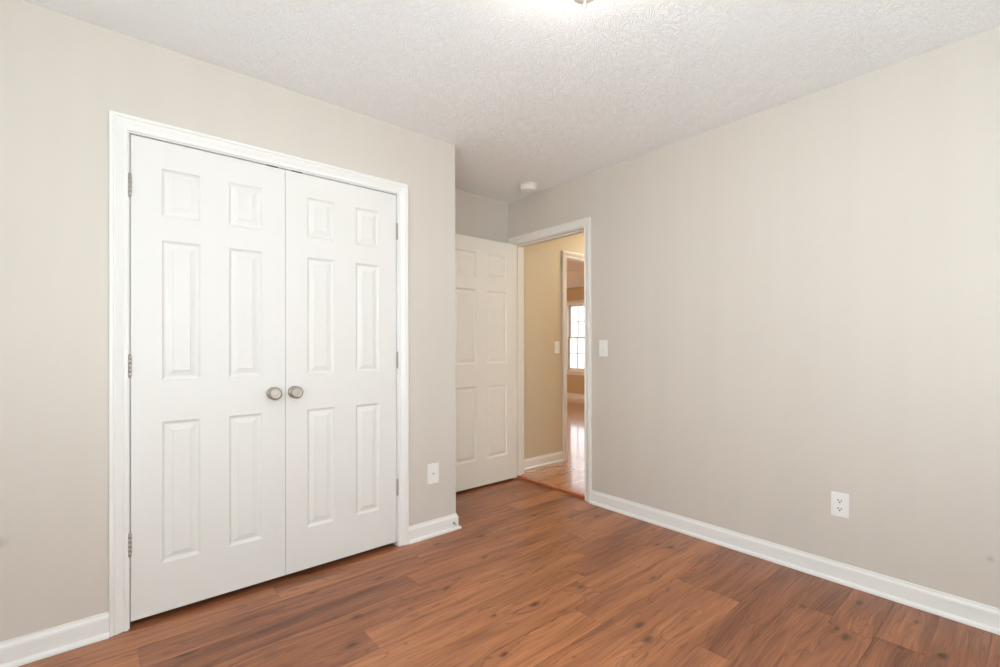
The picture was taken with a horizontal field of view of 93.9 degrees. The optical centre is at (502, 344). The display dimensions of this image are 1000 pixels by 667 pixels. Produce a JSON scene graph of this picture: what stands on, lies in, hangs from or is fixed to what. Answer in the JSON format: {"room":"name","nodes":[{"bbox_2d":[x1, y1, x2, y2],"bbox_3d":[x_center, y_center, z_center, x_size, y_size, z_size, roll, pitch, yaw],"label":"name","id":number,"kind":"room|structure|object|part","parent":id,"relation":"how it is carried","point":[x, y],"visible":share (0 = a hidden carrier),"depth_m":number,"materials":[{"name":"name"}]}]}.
{"room":"empty bedroom","nodes":[
{"label":"empty bedroom","id":0,"kind":"room"},
{"bbox_2d":[0,0,455,641],"bbox_3d":[-1.645,-0.052,2.276,2.956,2.440,0.676,0,0,-41],"label":"wall","id":1,"kind":"structure","parent":0,"point":[61,75],"depth_m":1.83,"materials":[{"name":"beige paint"}]},
{"bbox_2d":[128,135,284,620],"bbox_3d":[-1.305,0.135,2.114,0.610,2.012,0.092,0,0,-41],"label":"door","id":2,"kind":"structure","parent":1,"relation":"in","point":[206,358],"depth_m":2.10,"materials":[{"name":"white paint"}]},
{"bbox_3d":[-1.102,0.235,2.258,0.062,0.062,0.048,0,0,-41],"label":"knob","id":3,"kind":"part","parent":2,"relation":"part of","materials":[{"name":"silver metal"}]},
{"bbox_2d":[109,110,408,636],"bbox_3d":[-1.107,0.113,2.356,1.344,2.108,0.136,0,0,-41],"label":"trim","id":4,"kind":"structure","parent":1,"relation":"attached to","point":[121,126],"depth_m":1.91,"materials":[{"name":"white wood"}]},
{"bbox_2d":[285,170,398,574],"bbox_3d":[-0.838,0.135,2.512,0.613,2.012,0.092,0,0,-41],"label":"door","id":5,"kind":"structure","parent":1,"relation":"in","point":[341,356],"depth_m":2.49,"materials":[{"name":"white paint"}]},
{"bbox_3d":[-1.027,0.235,2.322,0.062,0.062,0.048,0,0,-41],"label":"knob","id":6,"kind":"part","parent":5,"relation":"part of","materials":[{"name":"silver metal"}]},
{"bbox_2d":[427,462,438,484],"bbox_3d":[-0.426,0.787,2.864,0.081,0.124,0.007,0,0,-41],"label":"wall plate","id":7,"kind":"object","parent":1,"relation":"attached to","point":[432,469],"visible":1,"depth_m":2.86,"materials":[{"name":"white plastic"}]},
{"bbox_2d":[19,397,999,666],"bbox_3d":[0.110,1.164,4.974,9.170,0.018,9.770,0,0,-41],"label":"floor","id":8,"kind":"structure","parent":0,"point":[533,574],"depth_m":2.04,"materials":[{"name":"laminate"}]},
{"bbox_2d":[22,0,999,288],"bbox_3d":[0.104,-1.318,4.982,9.370,0.100,9.970,0,0,-41],"label":"ceiling","id":9,"kind":"structure","parent":0,"point":[545,93],"depth_m":2.07,"materials":[{"name":"white paint"}]},
{"bbox_2d":[519,182,536,193],"bbox_3d":[0.203,-1.243,3.718,0.144,0.058,0.144,0,0,-41],"label":"smoke detector","id":10,"kind":"object","parent":9,"relation":"attached to","point":[526,187],"visible":1,"depth_m":3.67,"materials":[{"name":"white plastic"}]},
{"bbox_2d":[573,0,592,8],"bbox_3d":[0.264,-1.180,1.503,0.270,0.198,0.270,0,0,-41],"label":"ceiling light","id":11,"kind":"object","parent":9,"relation":"attached to","point":[584,2],"visible":1,"depth_m":1.51,"materials":[{"name":"white glass"}]},
{"bbox_2d":[455,189,583,458],"bbox_3d":[-0.580,-0.050,3.719,6.650,2.440,0.133,0,0,-41],"label":"wall","id":12,"kind":"structure","parent":0,"point":[542,261],"depth_m":4.45,"materials":[{"name":"beige paint"}]},
{"bbox_2d":[455,234,516,491],"bbox_3d":[-0.169,0.138,3.850,0.800,2.022,0.148,0,0,-41],"label":"door","id":13,"kind":"structure","parent":12,"relation":"in","point":[485,270],"depth_m":3.85,"materials":[{"name":"white paint"}]},
{"bbox_2d":[524,451,563,470],"bbox_3d":[0.369,1.105,4.449,0.620,0.096,0.026,0,0,-41],"label":"baseboard","id":14,"kind":"structure","parent":12,"relation":"attached to","point":[539,461],"depth_m":4.47,"materials":[{"name":"white wood"}]},
{"bbox_3d":[0.373,1.143,4.444,0.620,0.019,0.014,0,0,-41],"label":"shoe molding","id":15,"kind":"part","parent":14,"relation":"part of","materials":[{"name":"white wood"}]},
{"bbox_2d":[554,341,559,353],"bbox_3d":[0.538,0.025,4.605,0.074,0.120,0.016,0,0,-41],"label":"light switch","id":16,"kind":"object","parent":12,"relation":"attached to","point":[556,343],"visible":1,"depth_m":4.60,"materials":[{"name":"white plastic"}]},
{"bbox_2d":[562,250,583,460],"bbox_3d":[0.902,0.105,4.988,0.892,2.095,0.130,0,0,-41],"label":"trim","id":17,"kind":"structure","parent":12,"relation":"attached to","point":[566,255],"depth_m":4.67,"materials":[{"name":"white wood"}]},
{"bbox_2d":[517,475,584,498],"bbox_3d":[0.395,1.159,3.830,0.031,0.020,0.792,0,0,-41],"label":"trim","id":18,"kind":"structure","parent":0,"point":[519,476],"depth_m":3.80,"materials":[{"name":"brown wood"}]},
{"bbox_2d":[567,287,583,393],"bbox_3d":[2.200,-0.039,9.679,0.120,2.440,5.540,0,0,-41],"label":"wall","id":19,"kind":"structure","parent":0,"point":[575,383],"depth_m":10.29,"materials":[{"name":"paint"}]},
{"bbox_2d":[567,300,583,374],"bbox_3d":[1.700,-0.157,10.233,0.160,1.631,0.890,0,0,-41],"label":"window","id":20,"kind":"structure","parent":19,"relation":"in","point":[570,371],"depth_m":10.45,"materials":[{"name":"white wood"}]},
{"bbox_3d":[1.663,-0.199,10.201,0.018,1.546,0.862,0,0,-41],"label":"casing","id":21,"kind":"part","parent":20,"relation":"part of","materials":[{"name":"white wood"}]},
{"bbox_3d":[1.743,-0.518,10.271,0.030,0.753,0.706,0,0,-41],"label":"sash","id":22,"kind":"part","parent":20,"relation":"part of","materials":[{"name":"white wood"}]},
{"bbox_3d":[1.720,0.185,10.248,0.030,0.733,0.706,0,0,-41],"label":"sash","id":23,"kind":"part","parent":20,"relation":"part of","materials":[{"name":"white"}]},
{"bbox_2d":[567,393,583,398],"bbox_3d":[2.144,1.116,9.632,0.026,0.096,5.330,0,0,-41],"label":"baseboard","id":24,"kind":"structure","parent":19,"relation":"attached to","point":[570,395],"depth_m":10.27,"materials":[{"name":"white wood"}]},
{"bbox_2d":[508,26,999,608],"bbox_3d":[1.484,-0.059,2.575,0.117,2.440,4.527,0,0,-41],"label":"wall","id":25,"kind":"structure","parent":0,"point":[795,303],"depth_m":2.34,"materials":[{"name":"beige paint"}]},
{"bbox_2d":[0,490,999,666],"bbox_3d":[-0.075,1.113,1.237,3.993,0.096,4.287,0,0,-41],"label":"baseboard","id":26,"kind":"structure","parent":25,"relation":"attached to","point":[962,610],"depth_m":2.18,"materials":[{"name":"white wood"}]},
{"bbox_3d":[-2.052,1.157,1.453,1.267,0.019,0.014,0,0,-41],"label":"shoe molding","id":27,"kind":"part","parent":26,"relation":"part of","materials":[{"name":"white wood"}]},
{"bbox_3d":[-0.243,1.159,3.443,1.382,0.019,0.690,0,0,-41],"label":"shoe molding","id":28,"kind":"part","parent":26,"relation":"part of","materials":[{"name":"white wood"}]},
{"bbox_2d":[507,217,591,502],"bbox_3d":[0.394,0.112,3.838,0.136,2.112,0.921,0,0,-41],"label":"trim","id":29,"kind":"structure","parent":25,"relation":"attached to","point":[583,225],"depth_m":3.76,"materials":[{"name":"white wood"}]},
{"bbox_2d":[599,340,607,356],"bbox_3d":[0.722,0.023,3.365,0.016,0.120,0.074,0,0,-41],"label":"light switch","id":30,"kind":"object","parent":25,"relation":"attached to","point":[603,344],"visible":1,"depth_m":3.37,"materials":[{"name":"white plastic"}]},
{"bbox_2d":[831,491,848,518],"bbox_3d":[1.649,0.782,2.286,0.008,0.118,0.074,0,0,-41],"label":"wall outlet","id":31,"kind":"object","parent":25,"relation":"attached to","point":[839,501],"visible":1,"depth_m":2.28,"materials":[{"name":"white plastic"}]},
{"bbox_2d":[836,506,843,511],"bbox_3d":[1.648,0.801,2.285,0.002,0.028,0.033,0,0,-41],"label":"receptacle","id":32,"kind":"object","parent":31,"relation":"attached to","point":[838,508],"depth_m":2.28,"materials":[{"name":"grey plastic"}]},
{"bbox_2d":[836,498,843,503],"bbox_3d":[1.648,0.762,2.285,0.002,0.028,0.033,0,0,-41],"label":"receptacle","id":33,"kind":"object","parent":31,"relation":"attached to","point":[838,500],"depth_m":2.28,"materials":[{"name":"grey plastic"}]},
{"label":"outside","id":34,"kind":"structure","parent":0,"visible":0},
{"bbox_2d":[571,356,583,367],"bbox_3d":[1.665,1.767,21.143,90.000,0.100,90.000,0,0,-41],"label":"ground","id":35,"kind":"structure","parent":34,"point":[573,358],"depth_m":49.14,"materials":[{"name":"white"}]}
]}

